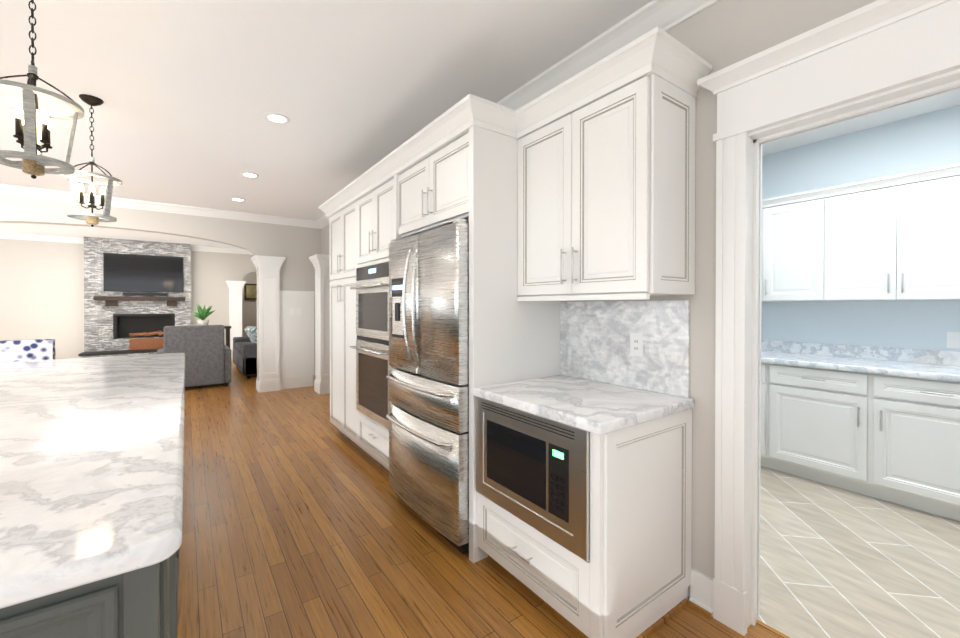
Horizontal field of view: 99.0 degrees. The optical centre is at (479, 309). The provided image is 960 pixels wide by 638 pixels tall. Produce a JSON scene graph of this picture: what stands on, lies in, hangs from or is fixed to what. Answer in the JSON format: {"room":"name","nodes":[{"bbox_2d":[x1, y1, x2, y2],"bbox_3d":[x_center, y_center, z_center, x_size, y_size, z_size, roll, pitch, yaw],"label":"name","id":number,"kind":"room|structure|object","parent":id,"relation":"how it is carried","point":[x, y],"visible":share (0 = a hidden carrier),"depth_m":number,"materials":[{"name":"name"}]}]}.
{"room":"kitchen","nodes":[
{"label":"kitchen","id":0,"kind":"room"},
{"bbox_2d":[0,0,876,598],"bbox_3d":[-3.621,-0.070,4.426,9.550,2.750,17.500,0,1,-36],"label":"wall","id":1,"kind":"structure","parent":0,"point":[40,290],"depth_m":5.10,"materials":[{"name":"beige paint"}]},
{"bbox_2d":[0,232,252,254],"bbox_3d":[-8.210,-1.425,8.629,7.000,0.106,0.104,0,1,-36],"label":"crown molding","id":2,"kind":"structure","parent":1,"relation":"attached to","point":[16,236],"depth_m":8.40,"materials":[{"name":"white paint"}]},
{"bbox_2d":[0,184,315,227],"bbox_3d":[-5.554,-1.396,4.812,6.870,0.106,0.104,0,1,-36],"label":"crown molding","id":3,"kind":"structure","parent":1,"relation":"attached to","point":[8,190],"depth_m":5.62,"materials":[{"name":"white paint"}]},
{"bbox_2d":[244,284,256,299],"bbox_3d":[-6.840,-0.534,12.688,0.790,0.490,0.032,0,1,-36],"label":"framed painting","id":4,"kind":"object","parent":1,"relation":"attached to","point":[250,291],"visible":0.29,"depth_m":12.54,"materials":[{"name":"brown wood"}]},
{"bbox_2d":[290,308,294,314],"bbox_3d":[-3.051,0.040,6.661,0.072,0.115,0.008,0,1,-36],"label":"switch plate","id":5,"kind":"object","parent":1,"relation":"attached to","point":[292,311],"depth_m":6.66,"materials":[{"name":"white plastic"}]},
{"bbox_2d":[279,291,314,377],"bbox_3d":[-2.993,0.404,6.704,0.540,1.405,0.034,0,1,-36],"label":"wainscoting","id":6,"kind":"structure","parent":1,"relation":"attached to","point":[296,345],"depth_m":6.71,"materials":[{"name":"white paint"}]},
{"bbox_2d":[399,102,514,245],"bbox_3d":[-0.054,-0.786,2.715,0.634,0.557,0.997,0,1,-36],"label":"upper cabinet","id":7,"kind":"object","parent":1,"relation":"attached to","point":[465,168],"depth_m":2.25,"materials":[{"name":"white paint"}]},
{"bbox_2d":[280,375,712,616],"bbox_3d":[-3.856,1.216,4.206,8.900,0.180,17.400,0,1,-36],"label":"baseboard","id":8,"kind":"structure","parent":1,"relation":"attached to","point":[701,589],"depth_m":1.83,"materials":[{"name":"white paint"}]},
{"bbox_2d":[316,0,720,228],"bbox_3d":[0.257,-1.380,2.736,0.104,0.106,10.250,0,1,-36],"label":"crown molding","id":9,"kind":"structure","parent":1,"relation":"attached to","point":[665,15],"depth_m":2.13,"materials":[{"name":"white paint"}]},
{"bbox_2d":[515,38,702,301],"bbox_3d":[0.587,-0.563,2.063,0.354,0.992,0.809,0,1,-36],"label":"upper cabinet","id":10,"kind":"object","parent":1,"relation":"attached to","point":[580,185],"depth_m":1.80,"materials":[{"name":"white paint"}]},
{"bbox_2d":[560,300,689,397],"bbox_3d":[0.720,0.179,2.178,0.011,0.443,0.783,0,1,-36],"label":"tile backsplash","id":11,"kind":"structure","parent":1,"relation":"attached to","point":[594,340],"depth_m":2.11,"materials":[{"name":"stone"}]},
{"bbox_2d":[630,333,642,356],"bbox_3d":[0.789,0.180,2.065,0.007,0.115,0.070,0,1,-36],"label":"outlet","id":12,"kind":"object","parent":11,"relation":"attached to","point":[636,344],"visible":1,"depth_m":2.06,"materials":[{"name":"white plastic"}]},
{"bbox_2d":[697,0,959,637],"bbox_3d":[1.357,0.175,1.365,0.232,2.306,1.144,0,1,-36],"label":"door frame","id":13,"kind":"structure","parent":1,"relation":"attached to","point":[877,56],"depth_m":1.66,"materials":[{"name":"white paint"}]},
{"bbox_2d":[177,361,780,637],"bbox_3d":[-3.885,1.356,4.248,9.140,0.100,17.500,0,1,-36],"label":"floor","id":14,"kind":"structure","parent":0,"point":[301,519],"depth_m":2.23,"materials":[{"name":"brown wood"}]},
{"bbox_2d":[0,339,55,361],"bbox_3d":[-4.009,0.786,3.601,0.450,1.050,0.500,0,1,-36],"label":"chair","id":15,"kind":"object","parent":14,"relation":"on","point":[25,350],"visible":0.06,"depth_m":3.44,"materials":[{"name":"white fabric"}]},
{"bbox_2d":[0,548,179,637],"bbox_3d":[-1.239,0.893,0.742,1.088,0.880,0.752,0,1,-36],"label":"base cabinet","id":16,"kind":"object","parent":14,"relation":"on","point":[141,603],"visible":0.12,"depth_m":0.70,"materials":[{"name":"grey paint"}]},
{"bbox_2d":[0,353,184,608],"bbox_3d":[-2.059,0.423,1.883,1.140,0.042,3.620,0,1,-36],"label":"countertop","id":17,"kind":"structure","parent":16,"relation":"on","point":[91,466],"depth_m":1.04,"materials":[{"name":"stone"}]},
{"bbox_2d":[78,237,190,357],"bbox_3d":[-7.310,-0.103,8.825,1.820,2.748,0.848,0,1,-36],"label":"stone fireplace","id":18,"kind":"object","parent":14,"relation":"on","point":[124,328],"visible":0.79,"depth_m":8.72,"materials":[{"name":"grey stone"}]},
{"bbox_2d":[93,296,184,305],"bbox_3d":[-7.233,-0.162,8.769,1.500,0.205,0.229,0,1,-36],"label":"mantel shelf","id":19,"kind":"object","parent":18,"relation":"attached to","point":[114,300],"visible":1,"depth_m":8.60,"materials":[{"name":"brown wood"}]},
{"bbox_2d":[103,253,183,295],"bbox_3d":[-7.236,-0.732,8.854,1.340,0.875,0.078,0,1,-36],"label":"screen","id":20,"kind":"object","parent":18,"relation":"attached to","point":[128,274],"visible":1,"depth_m":8.82,"materials":[{"name":"black"}]},
{"bbox_2d":[156,325,230,386],"bbox_3d":[-4.808,0.775,6.904,1.000,1.020,0.900,0,1,-36],"label":"recliner armchair","id":21,"kind":"object","parent":14,"relation":"on","point":[205,349],"visible":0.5,"depth_m":6.59,"materials":[{"name":"grey woven fabric upholstery"}]},
{"bbox_2d":[224,326,230,347],"bbox_3d":[-5.327,0.808,7.886,0.900,0.940,0.400,0,1,-36],"label":"console table","id":22,"kind":"object","parent":14,"relation":"on","point":[227,328],"visible":0.19,"depth_m":7.97,"materials":[{"name":"brown wood"}]},
{"bbox_2d":[191,304,214,324],"bbox_3d":[-5.315,0.118,7.877,0.382,0.438,0.340,0,1,-36],"label":"potted plant","id":23,"kind":"object","parent":22,"relation":"on","point":[204,313],"visible":0.98,"depth_m":7.82,"materials":[{"name":"green plant"}]},
{"bbox_2d":[225,281,245,360],"bbox_3d":[-6.045,0.285,10.136,0.420,1.950,0.350,0,1,-36],"label":"pilaster","id":24,"kind":"object","parent":14,"relation":"on","point":[235,288],"visible":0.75,"depth_m":10.04,"materials":[{"name":"white paint"}]},
{"bbox_2d":[233,337,256,378],"bbox_3d":[-4.542,0.843,8.541,0.880,0.860,2.150,0,1,-36],"label":"sofa","id":25,"kind":"object","parent":14,"relation":"on","point":[245,355],"visible":0.46,"depth_m":7.52,"materials":[{"name":"fabric"}]},
{"bbox_2d":[244,326,256,342],"bbox_3d":[-4.309,0.525,7.897,0.433,0.383,0.270,0,1,34],"label":"sofa pillow","id":26,"kind":"object","parent":25,"relation":"on","point":[251,332],"visible":0.38,"depth_m":7.82,"materials":[{"name":"fabric"}]},
{"bbox_2d":[251,255,285,392],"bbox_3d":[-3.381,0.233,6.539,0.430,2.110,0.460,0,1,-36],"label":"pilaster column","id":27,"kind":"structure","parent":14,"relation":"on","point":[269,321],"depth_m":6.41,"materials":[{"name":"white paint"}]},
{"bbox_2d":[309,254,330,393],"bbox_3d":[-2.422,0.234,6.396,0.360,2.110,0.460,0,1,-36],"label":"pilaster","id":28,"kind":"object","parent":14,"relation":"on","point":[320,262],"visible":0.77,"depth_m":6.26,"materials":[{"name":"white paint"}]},
{"bbox_2d":[327,190,354,442],"bbox_3d":[-1.065,0.116,4.133,0.634,2.382,0.898,0,1,-36],"label":"tall cabinet","id":29,"kind":"object","parent":14,"relation":"on","point":[341,212],"depth_m":3.94,"materials":[{"name":"white paint"}]},
{"bbox_2d":[351,154,474,492],"bbox_3d":[-0.577,0.121,3.437,0.652,2.382,0.858,0,1,-36],"label":"tall cabinet","id":30,"kind":"object","parent":14,"relation":"on","point":[376,195],"depth_m":3.19,"materials":[{"name":"white paint"}]},
{"bbox_2d":[350,261,389,429],"bbox_3d":[-0.870,0.266,3.255,0.112,1.240,0.755,0,1,-36],"label":"double wall oven","id":31,"kind":"object","parent":30,"relation":"in","point":[371,287],"visible":0.88,"depth_m":3.23,"materials":[{"name":"silver metal"}]},
{"bbox_2d":[386,218,468,553],"bbox_3d":[-0.132,0.411,2.668,0.772,1.775,0.904,0,1,-36],"label":"refrigerator","id":32,"kind":"object","parent":14,"relation":"on","point":[427,415],"visible":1,"depth_m":2.32,"materials":[{"name":"silver metal"}]},
{"bbox_2d":[471,390,691,637],"bbox_3d":[0.470,0.886,1.997,0.634,0.875,0.799,0,1,-36],"label":"base cabinet","id":33,"kind":"object","parent":14,"relation":"on","point":[638,568],"depth_m":1.67,"materials":[{"name":"white paint"}]},
{"bbox_2d":[337,430,711,637],"bbox_3d":[-0.262,1.307,3.065,0.530,0.016,3.584,0,1,-36],"label":"trim","id":34,"kind":"structure","parent":33,"relation":"attached to","point":[652,628],"depth_m":1.80,"materials":[{"name":"brown wood"}]},
{"bbox_2d":[476,396,589,561],"bbox_3d":[0.200,0.698,1.831,0.036,0.490,0.725,0,1,-36],"label":"built-in microwave","id":35,"kind":"object","parent":33,"relation":"in","point":[533,470],"visible":1,"depth_m":1.75,"materials":[{"name":"silver metal"}]},
{"bbox_2d":[472,375,693,434],"bbox_3d":[0.463,0.424,1.978,0.665,0.042,0.811,0,1,-36],"label":"countertop","id":36,"kind":"structure","parent":33,"relation":"on","point":[598,408],"depth_m":1.81,"materials":[{"name":"white stone"}]},
{"bbox_2d":[0,0,959,248],"bbox_3d":[-3.621,-1.496,4.415,9.790,0.100,17.500,0,1,-36],"label":"ceiling","id":37,"kind":"structure","parent":0,"point":[190,93],"depth_m":2.59,"materials":[{"name":"paint"}]},
{"bbox_2d":[0,0,83,178],"bbox_3d":[-1.892,-0.988,1.733,0.312,0.872,0.312,0,1,-36],"label":"pendant lantern","id":38,"kind":"object","parent":37,"relation":"hanging from","point":[32,127],"visible":1,"depth_m":1.72,"materials":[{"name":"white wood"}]},
{"bbox_2d":[60,94,121,226],"bbox_3d":[-2.646,-0.996,2.793,0.312,0.872,0.312,0,1,-36],"label":"pendant lantern","id":39,"kind":"object","parent":37,"relation":"hanging from","point":[92,218],"visible":1,"depth_m":2.77,"materials":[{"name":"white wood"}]},
{"bbox_2d":[230,198,244,201],"bbox_3d":[-3.207,-1.449,5.426,0.176,0.008,0.176,0,1,-36],"label":"recessed light","id":40,"kind":"object","parent":37,"relation":"in","point":[238,199],"visible":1,"depth_m":5.42,"materials":[{"name":"white"}]},
{"bbox_2d":[240,172,258,177],"bbox_3d":[-2.473,-1.441,4.402,0.176,0.008,0.176,0,1,-36],"label":"recessed light","id":41,"kind":"object","parent":37,"relation":"in","point":[249,174],"visible":0.96,"depth_m":4.39,"materials":[{"name":"white"}]},
{"bbox_2d":[264,113,289,123],"bbox_3d":[-1.523,-1.431,3.078,0.176,0.008,0.176,0,1,-36],"label":"recessed light","id":42,"kind":"object","parent":37,"relation":"in","point":[277,118],"visible":1,"depth_m":3.08,"materials":[{"name":"white"}]},
{"bbox_2d":[756,466,959,637],"bbox_3d":[2.363,1.371,2.287,2.570,0.100,3.170,0,1,-36],"label":"floor","id":43,"kind":"structure","parent":0,"point":[836,562],"depth_m":2.11,"materials":[{"name":"beige tile"}]},
{"bbox_2d":[761,363,768,467],"bbox_3d":[2.386,0.872,3.733,0.597,0.876,0.611,0,1,-36],"label":"base cabinet","id":44,"kind":"object","parent":43,"relation":"on","point":[764,366],"depth_m":3.33,"materials":[{"name":"white paint"}]},
{"bbox_2d":[769,364,959,520],"bbox_3d":[2.922,0.878,2.985,0.597,0.876,1.229,0,1,-36],"label":"base cabinet","id":45,"kind":"object","parent":43,"relation":"on","point":[893,439],"depth_m":2.83,"materials":[{"name":"white paint"}]},
{"bbox_2d":[761,340,959,381],"bbox_3d":[3.048,0.368,2.785,0.622,0.142,2.925,0,1,-36],"label":"countertop","id":46,"kind":"structure","parent":45,"relation":"on","point":[943,365],"depth_m":3.09,"materials":[{"name":"white stone"}]},
{"bbox_2d":[761,105,959,350],"bbox_3d":[1.371,-0.048,1.502,0.015,2.750,3.070,0,1,-36],"label":"wall","id":47,"kind":"structure","parent":0,"point":[929,140],"depth_m":1.45,"materials":[{"name":"blue paint"}]},
{"bbox_2d":[762,195,824,301],"bbox_3d":[2.579,-0.484,3.683,0.329,0.830,0.899,0,1,-36],"label":"upper cabinet","id":48,"kind":"object","parent":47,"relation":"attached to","point":[793,230],"depth_m":3.38,"materials":[{"name":"white paint"}]},
{"bbox_2d":[825,167,959,300],"bbox_3d":[3.084,-0.479,2.979,0.329,0.830,0.835,0,1,-36],"label":"upper cabinet","id":49,"kind":"object","parent":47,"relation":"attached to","point":[899,240],"depth_m":2.90,"materials":[{"name":"white paint"}]},
{"bbox_2d":[947,332,959,348],"bbox_3d":[3.350,0.219,2.893,0.007,0.115,0.070,0,1,-36],"label":"outlet","id":50,"kind":"object","parent":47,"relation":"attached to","point":[953,339],"visible":1,"depth_m":2.89,"materials":[{"name":"white plastic"}]}
]}

